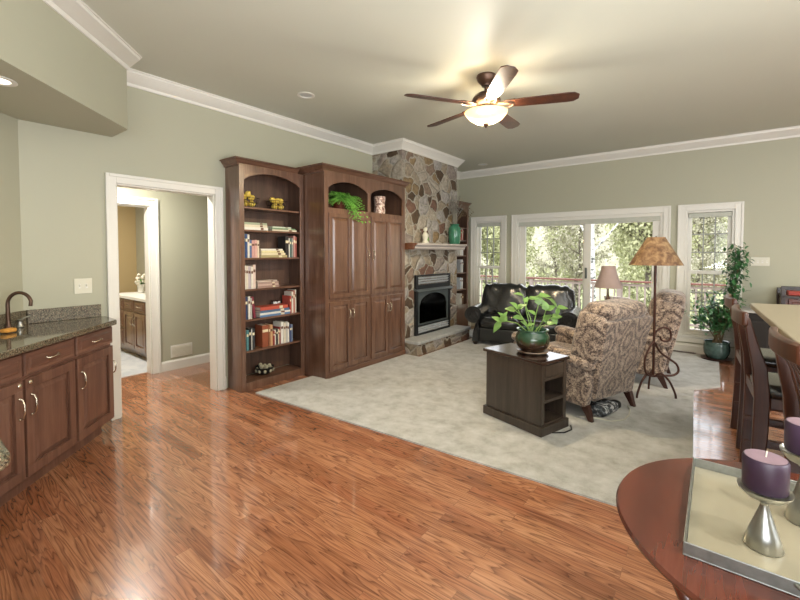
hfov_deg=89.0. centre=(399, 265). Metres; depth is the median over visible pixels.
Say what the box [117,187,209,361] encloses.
wall
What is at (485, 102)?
ceiling fan
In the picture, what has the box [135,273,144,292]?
flower vase
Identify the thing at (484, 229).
tree
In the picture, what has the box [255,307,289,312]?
book
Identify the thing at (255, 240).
book
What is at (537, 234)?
sky
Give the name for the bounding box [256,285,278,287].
book
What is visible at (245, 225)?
book
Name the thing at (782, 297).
sideboard
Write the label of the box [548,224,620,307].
tree
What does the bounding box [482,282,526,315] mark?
cushion
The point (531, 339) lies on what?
pot
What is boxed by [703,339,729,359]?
pot
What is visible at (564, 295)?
cushion
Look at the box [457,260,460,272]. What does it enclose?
book
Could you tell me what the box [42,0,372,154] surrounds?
trim
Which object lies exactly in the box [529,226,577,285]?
tree
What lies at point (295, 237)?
book
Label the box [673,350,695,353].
floor vent
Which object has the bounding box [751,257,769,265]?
light switch
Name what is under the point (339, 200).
potted fern
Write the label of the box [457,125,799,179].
trim
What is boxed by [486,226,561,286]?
tree
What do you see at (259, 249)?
book
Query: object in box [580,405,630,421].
power cord
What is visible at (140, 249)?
wall
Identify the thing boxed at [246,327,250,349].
book
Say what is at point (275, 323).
book
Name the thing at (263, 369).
bowl
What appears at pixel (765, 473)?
candle
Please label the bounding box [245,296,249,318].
book
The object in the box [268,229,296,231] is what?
book
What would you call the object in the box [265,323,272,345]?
book
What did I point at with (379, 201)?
ceramic vase
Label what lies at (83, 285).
light switch
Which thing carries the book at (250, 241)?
on the bookcase at (264, 180)
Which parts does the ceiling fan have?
blade, blade, blade arm, blade arm, blade arm, blade arm, blade, blade, blade arm, blade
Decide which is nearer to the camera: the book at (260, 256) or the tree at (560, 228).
the book at (260, 256)
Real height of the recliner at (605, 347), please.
1.023 m
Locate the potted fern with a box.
[328,191,369,222]
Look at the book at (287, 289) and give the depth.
4.80 m
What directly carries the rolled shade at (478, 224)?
attached to the window at (477, 223)
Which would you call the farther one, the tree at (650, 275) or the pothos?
the tree at (650, 275)
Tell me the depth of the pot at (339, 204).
4.87 m
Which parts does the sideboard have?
leg, leg, rail, drawer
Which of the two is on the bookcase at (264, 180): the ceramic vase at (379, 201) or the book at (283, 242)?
the book at (283, 242)
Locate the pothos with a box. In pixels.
[492,292,567,354]
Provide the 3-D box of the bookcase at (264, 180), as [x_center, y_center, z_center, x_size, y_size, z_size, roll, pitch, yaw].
[-1.491,0.097,4.535,0.306,2.415,0.876,1,2,38]
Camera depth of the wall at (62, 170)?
3.45 m
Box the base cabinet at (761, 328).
[740,306,770,348]
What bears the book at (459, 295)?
on the bookcase at (463, 222)
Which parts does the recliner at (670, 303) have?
arm, leg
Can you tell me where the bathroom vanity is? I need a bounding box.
[119,291,146,358]
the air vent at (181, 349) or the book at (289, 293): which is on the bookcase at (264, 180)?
the book at (289, 293)
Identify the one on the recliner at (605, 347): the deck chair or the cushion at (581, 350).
the cushion at (581, 350)
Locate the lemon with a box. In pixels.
[244,191,250,196]
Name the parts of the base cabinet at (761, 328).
door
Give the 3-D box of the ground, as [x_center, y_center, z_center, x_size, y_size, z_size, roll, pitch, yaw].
[17.161,2.314,38.437,100.000,0.200,58.400,1,2,38]
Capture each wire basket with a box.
[244,196,259,206]
[266,200,286,209]
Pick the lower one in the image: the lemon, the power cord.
the power cord
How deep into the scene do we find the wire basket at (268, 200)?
4.62 m
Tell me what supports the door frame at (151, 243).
in the wall at (182, 218)
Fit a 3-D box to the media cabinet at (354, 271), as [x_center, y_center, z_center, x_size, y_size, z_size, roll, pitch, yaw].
[-0.611,0.056,5.366,0.680,2.442,1.636,1,2,38]
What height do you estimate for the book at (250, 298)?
0.220 m
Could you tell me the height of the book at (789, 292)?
0.045 m
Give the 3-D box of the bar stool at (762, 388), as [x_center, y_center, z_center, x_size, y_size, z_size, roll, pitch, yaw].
[2.297,0.819,2.393,0.561,1.111,0.470,1,2,35]
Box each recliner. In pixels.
[511,298,652,422]
[636,288,685,388]
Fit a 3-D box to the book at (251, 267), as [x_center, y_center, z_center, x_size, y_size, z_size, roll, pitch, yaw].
[-1.630,0.126,4.377,0.149,0.235,0.026,1,2,38]
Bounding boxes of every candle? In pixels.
[741,449,790,498]
[784,417,799,455]
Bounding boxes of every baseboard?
[161,353,209,371]
[468,321,734,357]
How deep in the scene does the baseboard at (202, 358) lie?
5.15 m
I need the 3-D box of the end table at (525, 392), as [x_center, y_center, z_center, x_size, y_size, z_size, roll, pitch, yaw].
[1.071,1.032,3.504,0.374,0.588,0.614,-1,2,-35]
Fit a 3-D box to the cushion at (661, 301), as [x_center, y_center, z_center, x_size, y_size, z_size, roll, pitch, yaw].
[2.938,0.658,4.618,0.373,0.744,0.770,1,2,36]
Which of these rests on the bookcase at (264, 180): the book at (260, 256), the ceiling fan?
the book at (260, 256)
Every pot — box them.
[331,201,345,208]
[515,326,549,352]
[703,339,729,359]
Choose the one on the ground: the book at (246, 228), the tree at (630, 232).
the tree at (630, 232)
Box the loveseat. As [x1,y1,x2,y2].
[465,282,581,343]
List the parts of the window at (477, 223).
sash, sash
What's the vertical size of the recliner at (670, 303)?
1.023 m
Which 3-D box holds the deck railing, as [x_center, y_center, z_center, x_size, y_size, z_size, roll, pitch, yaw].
[3.782,0.853,11.408,18.000,1.060,0.140,1,2,38]
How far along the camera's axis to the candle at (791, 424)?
1.03 m
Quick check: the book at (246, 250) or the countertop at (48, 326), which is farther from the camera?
the book at (246, 250)
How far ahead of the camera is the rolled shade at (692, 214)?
5.75 m
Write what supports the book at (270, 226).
on the book at (268, 228)
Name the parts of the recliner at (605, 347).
arm, leg, arm, leg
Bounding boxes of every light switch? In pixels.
[74,278,91,293]
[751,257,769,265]
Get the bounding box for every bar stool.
[724,294,783,448]
[731,304,783,461]
[768,326,799,474]
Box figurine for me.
[422,227,428,242]
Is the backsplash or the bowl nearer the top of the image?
the backsplash
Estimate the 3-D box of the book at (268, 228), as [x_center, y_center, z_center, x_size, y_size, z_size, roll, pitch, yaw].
[-1.378,-0.418,4.674,0.151,0.016,0.320,1,2,38]
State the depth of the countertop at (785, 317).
2.42 m
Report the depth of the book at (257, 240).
4.39 m
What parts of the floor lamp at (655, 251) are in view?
leg, leg, lamp shade, leg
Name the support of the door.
in the wall at (765, 175)
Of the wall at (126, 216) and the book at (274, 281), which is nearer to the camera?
the book at (274, 281)
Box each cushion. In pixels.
[479,313,524,329]
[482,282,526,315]
[519,316,559,333]
[525,284,575,316]
[551,341,571,349]
[570,307,592,372]
[647,296,666,348]
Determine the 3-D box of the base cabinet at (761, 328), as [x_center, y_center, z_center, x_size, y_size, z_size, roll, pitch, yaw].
[4.566,0.917,5.217,0.390,0.730,0.548,1,2,38]
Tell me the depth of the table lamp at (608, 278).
5.72 m
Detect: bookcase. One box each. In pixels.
[220,156,304,392]
[457,201,471,325]
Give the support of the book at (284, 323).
on the bookcase at (264, 180)
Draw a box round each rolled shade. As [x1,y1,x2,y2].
[477,223,500,226]
[519,216,659,225]
[689,212,731,217]
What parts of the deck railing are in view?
rail, rail, post, rail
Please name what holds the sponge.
on the countertop at (48, 326)
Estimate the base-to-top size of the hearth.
0.200 m
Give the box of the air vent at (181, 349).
[171,342,191,357]
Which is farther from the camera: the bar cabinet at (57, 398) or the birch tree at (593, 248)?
the birch tree at (593, 248)
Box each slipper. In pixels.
[590,398,617,416]
[612,400,620,407]
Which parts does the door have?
sliding panel, sliding panel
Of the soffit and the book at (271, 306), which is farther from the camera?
the book at (271, 306)
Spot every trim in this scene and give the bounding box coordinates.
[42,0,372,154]
[373,138,464,167]
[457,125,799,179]
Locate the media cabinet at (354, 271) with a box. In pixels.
[297,162,410,378]
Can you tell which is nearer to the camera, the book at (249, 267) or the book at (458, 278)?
the book at (249, 267)
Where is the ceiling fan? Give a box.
[404,65,579,128]
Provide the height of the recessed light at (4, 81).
0.009 m
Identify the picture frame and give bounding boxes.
[271,300,280,303]
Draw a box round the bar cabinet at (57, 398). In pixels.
[0,326,116,506]
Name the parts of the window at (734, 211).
sash, sash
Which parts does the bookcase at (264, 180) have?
crown, shelf, shelf, shelf, shelf, shelf, shelf, shelf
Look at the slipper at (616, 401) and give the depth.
3.74 m
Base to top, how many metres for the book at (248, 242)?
0.245 m
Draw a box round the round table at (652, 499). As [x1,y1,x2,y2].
[616,458,799,599]
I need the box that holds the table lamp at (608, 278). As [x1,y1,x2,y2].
[594,266,622,299]
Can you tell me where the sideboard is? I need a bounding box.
[776,286,799,304]
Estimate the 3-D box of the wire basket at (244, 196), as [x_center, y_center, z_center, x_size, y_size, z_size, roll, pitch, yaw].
[-1.639,-0.677,4.372,0.146,0.106,0.205,1,2,38]
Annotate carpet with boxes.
[256,329,720,506]
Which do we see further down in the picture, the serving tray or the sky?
the serving tray
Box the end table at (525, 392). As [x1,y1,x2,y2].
[483,343,569,437]
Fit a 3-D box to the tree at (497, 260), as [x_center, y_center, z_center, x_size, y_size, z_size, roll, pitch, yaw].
[7.026,-0.388,26.839,4.117,5.959,2.974,-2,2,-41]
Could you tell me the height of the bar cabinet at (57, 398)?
0.868 m
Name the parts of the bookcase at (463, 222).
crown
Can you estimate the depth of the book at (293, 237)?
4.75 m
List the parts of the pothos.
stem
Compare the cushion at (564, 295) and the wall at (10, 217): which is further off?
the cushion at (564, 295)
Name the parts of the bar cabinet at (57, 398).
drawer, door, handle, handle, drawer, door, handle, drawer, door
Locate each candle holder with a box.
[737,477,794,557]
[779,443,799,526]
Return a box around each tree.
[480,226,499,288]
[483,234,499,273]
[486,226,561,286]
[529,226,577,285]
[544,225,598,290]
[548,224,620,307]
[580,223,618,301]
[598,221,719,320]
[606,224,650,279]
[609,222,651,299]
[690,217,727,327]
[693,216,727,292]
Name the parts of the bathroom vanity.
drawer, drawer, drawer, drawer, door, drawer, door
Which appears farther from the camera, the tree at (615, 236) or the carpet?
the tree at (615, 236)
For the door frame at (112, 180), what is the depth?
3.98 m
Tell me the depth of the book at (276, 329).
4.60 m
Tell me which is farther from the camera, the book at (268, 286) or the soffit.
the book at (268, 286)
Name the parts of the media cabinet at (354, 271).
door, door, crown, door, door, door, door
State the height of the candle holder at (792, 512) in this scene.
0.180 m
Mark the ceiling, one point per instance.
(644, 73)
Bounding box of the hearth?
[405,325,470,355]
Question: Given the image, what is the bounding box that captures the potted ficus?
[684,242,753,361]
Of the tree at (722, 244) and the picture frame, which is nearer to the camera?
the picture frame
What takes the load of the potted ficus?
on the carpet
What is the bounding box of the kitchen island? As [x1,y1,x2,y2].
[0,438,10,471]
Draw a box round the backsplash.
[0,304,100,329]
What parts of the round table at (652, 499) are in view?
leg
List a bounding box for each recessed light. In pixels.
[0,76,17,86]
[297,92,314,98]
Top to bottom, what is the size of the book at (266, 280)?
0.016 m
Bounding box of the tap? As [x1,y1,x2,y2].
[4,291,32,328]
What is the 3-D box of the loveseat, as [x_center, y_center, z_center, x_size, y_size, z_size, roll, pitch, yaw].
[1.962,0.763,6.444,1.660,0.936,0.957,1,2,27]
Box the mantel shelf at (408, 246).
[405,243,466,249]
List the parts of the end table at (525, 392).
drawer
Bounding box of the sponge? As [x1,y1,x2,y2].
[0,328,16,332]
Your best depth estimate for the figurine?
6.04 m
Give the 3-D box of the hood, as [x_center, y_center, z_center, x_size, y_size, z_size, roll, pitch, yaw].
[0.550,0.354,6.441,0.095,0.065,1.010,1,2,38]
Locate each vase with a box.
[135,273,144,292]
[374,196,385,213]
[445,195,473,243]
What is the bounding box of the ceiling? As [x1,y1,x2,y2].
[82,0,799,171]
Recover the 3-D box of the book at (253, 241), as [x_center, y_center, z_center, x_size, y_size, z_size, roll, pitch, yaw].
[-1.621,-0.179,4.389,0.144,0.185,0.035,1,2,38]
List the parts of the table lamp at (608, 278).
lamp shade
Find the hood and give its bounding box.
[414,285,453,292]
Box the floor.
[0,325,783,599]
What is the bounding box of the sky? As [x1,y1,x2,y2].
[481,217,727,286]
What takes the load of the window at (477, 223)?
in the wall at (765, 175)
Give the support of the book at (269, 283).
on the book at (268, 286)
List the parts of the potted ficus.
stem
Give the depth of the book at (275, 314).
4.53 m
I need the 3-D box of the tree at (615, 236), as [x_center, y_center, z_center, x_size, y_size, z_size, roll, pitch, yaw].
[15.143,-0.603,25.985,4.452,6.444,3.217,-2,3,-44]
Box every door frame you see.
[104,172,225,420]
[117,195,160,373]
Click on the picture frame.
(272, 301)
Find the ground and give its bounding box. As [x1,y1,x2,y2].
[480,280,725,328]
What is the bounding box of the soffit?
[0,0,127,136]
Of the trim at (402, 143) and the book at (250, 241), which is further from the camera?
the trim at (402, 143)
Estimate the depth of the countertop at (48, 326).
2.97 m
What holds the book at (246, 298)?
on the bookcase at (264, 180)
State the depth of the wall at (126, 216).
6.96 m
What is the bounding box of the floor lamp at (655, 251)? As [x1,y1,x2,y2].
[628,236,683,398]
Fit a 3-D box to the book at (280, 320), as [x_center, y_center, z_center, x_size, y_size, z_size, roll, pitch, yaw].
[-1.360,0.764,4.739,0.137,0.240,0.030,1,2,38]
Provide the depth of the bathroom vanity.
5.61 m
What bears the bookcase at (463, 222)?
on the floor
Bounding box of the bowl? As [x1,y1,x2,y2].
[255,363,273,374]
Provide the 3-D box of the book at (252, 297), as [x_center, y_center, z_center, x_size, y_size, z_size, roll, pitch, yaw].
[-1.622,0.444,4.402,0.143,0.232,0.053,1,2,38]
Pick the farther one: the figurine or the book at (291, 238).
the figurine
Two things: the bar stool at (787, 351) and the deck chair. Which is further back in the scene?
the deck chair
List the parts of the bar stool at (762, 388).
rail, leg, rail, leg, seat, seat frame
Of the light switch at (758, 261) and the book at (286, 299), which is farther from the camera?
the light switch at (758, 261)
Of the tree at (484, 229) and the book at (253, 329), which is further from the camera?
the tree at (484, 229)
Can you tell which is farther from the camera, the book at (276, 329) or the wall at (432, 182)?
the wall at (432, 182)
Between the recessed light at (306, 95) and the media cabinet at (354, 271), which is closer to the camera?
the recessed light at (306, 95)
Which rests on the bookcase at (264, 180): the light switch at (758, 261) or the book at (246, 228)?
the book at (246, 228)
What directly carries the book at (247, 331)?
on the bookcase at (264, 180)
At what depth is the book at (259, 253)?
4.51 m
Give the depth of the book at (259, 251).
4.51 m
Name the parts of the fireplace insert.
glass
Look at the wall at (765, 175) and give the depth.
5.87 m
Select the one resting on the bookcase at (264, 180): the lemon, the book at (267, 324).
the book at (267, 324)
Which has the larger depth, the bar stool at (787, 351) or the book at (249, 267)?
the book at (249, 267)
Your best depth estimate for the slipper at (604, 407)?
3.59 m
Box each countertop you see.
[0,304,116,359]
[750,303,799,342]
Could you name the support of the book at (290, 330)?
on the bookcase at (264, 180)
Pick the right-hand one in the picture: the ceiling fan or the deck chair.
the deck chair
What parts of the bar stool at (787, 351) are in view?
rail, leg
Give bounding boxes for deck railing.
[480,275,725,327]
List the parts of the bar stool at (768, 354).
rail, leg, rail, leg, seat, seat frame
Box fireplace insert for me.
[414,273,453,335]
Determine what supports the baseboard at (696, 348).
attached to the wall at (765, 175)
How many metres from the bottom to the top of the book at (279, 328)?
0.190 m
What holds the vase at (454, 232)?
on the mantel shelf at (408, 246)
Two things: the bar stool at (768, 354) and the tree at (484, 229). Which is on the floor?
the bar stool at (768, 354)
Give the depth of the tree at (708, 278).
16.11 m
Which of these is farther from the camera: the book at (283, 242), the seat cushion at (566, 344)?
the book at (283, 242)
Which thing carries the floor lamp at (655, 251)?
on the carpet
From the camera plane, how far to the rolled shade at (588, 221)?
6.70 m
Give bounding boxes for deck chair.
[604,295,629,299]
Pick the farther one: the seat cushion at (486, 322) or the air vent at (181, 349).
the seat cushion at (486, 322)
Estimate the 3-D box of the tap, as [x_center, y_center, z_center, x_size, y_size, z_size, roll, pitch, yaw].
[-2.666,0.312,2.843,0.188,0.271,0.343,0,2,-7]
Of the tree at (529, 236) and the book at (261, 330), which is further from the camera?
the tree at (529, 236)
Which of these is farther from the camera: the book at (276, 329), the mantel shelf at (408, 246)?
the mantel shelf at (408, 246)
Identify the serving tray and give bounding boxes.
[683,457,799,597]
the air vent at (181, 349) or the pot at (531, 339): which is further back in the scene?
the air vent at (181, 349)
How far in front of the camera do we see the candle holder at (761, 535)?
0.93 m
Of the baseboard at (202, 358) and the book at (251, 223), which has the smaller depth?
the book at (251, 223)
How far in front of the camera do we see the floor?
2.24 m
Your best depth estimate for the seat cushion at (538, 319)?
5.94 m
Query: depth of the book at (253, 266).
4.36 m
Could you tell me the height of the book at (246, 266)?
0.245 m
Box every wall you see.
[0,112,22,314]
[18,86,458,387]
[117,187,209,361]
[117,206,136,292]
[135,207,144,291]
[372,149,456,338]
[459,137,799,347]
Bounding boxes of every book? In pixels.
[244,222,266,224]
[244,224,266,227]
[244,227,267,230]
[245,234,247,257]
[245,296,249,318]
[245,297,247,318]
[246,264,255,288]
[246,266,247,288]
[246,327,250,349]
[246,330,248,350]
[247,234,249,257]
[248,266,250,288]
[249,240,251,257]
[249,327,254,349]
[250,296,255,317]
[250,298,251,318]
[251,267,252,288]
[252,240,254,257]
[255,240,256,257]
[255,303,287,310]
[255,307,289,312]
[255,323,267,347]
[256,279,276,282]
[256,281,278,283]
[256,283,278,285]
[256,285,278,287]
[256,310,289,315]
[256,312,289,317]
[257,240,258,257]
[259,249,282,250]
[259,251,283,252]
[259,253,284,254]
[259,255,286,257]
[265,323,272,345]
[267,226,290,228]
[267,324,270,345]
[268,228,294,229]
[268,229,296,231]
[273,320,283,343]
[273,326,280,343]
[273,328,277,344]
[278,236,288,256]
[280,320,287,342]
[282,295,291,312]
[283,322,285,342]
[284,291,292,312]
[286,290,294,312]
[287,289,295,311]
[289,236,294,256]
[289,324,291,341]
[291,238,292,256]
[295,237,296,256]
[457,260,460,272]
[457,277,460,288]
[457,293,461,304]
[787,290,799,295]
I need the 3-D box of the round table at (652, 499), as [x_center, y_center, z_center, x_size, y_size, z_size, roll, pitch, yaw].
[0.975,1.041,0.976,0.820,0.764,0.820,1,2,32]
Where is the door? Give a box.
[511,206,670,308]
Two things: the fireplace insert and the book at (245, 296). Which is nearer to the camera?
the book at (245, 296)
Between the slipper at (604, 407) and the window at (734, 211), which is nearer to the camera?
the slipper at (604, 407)
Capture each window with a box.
[470,215,506,305]
[676,201,743,346]

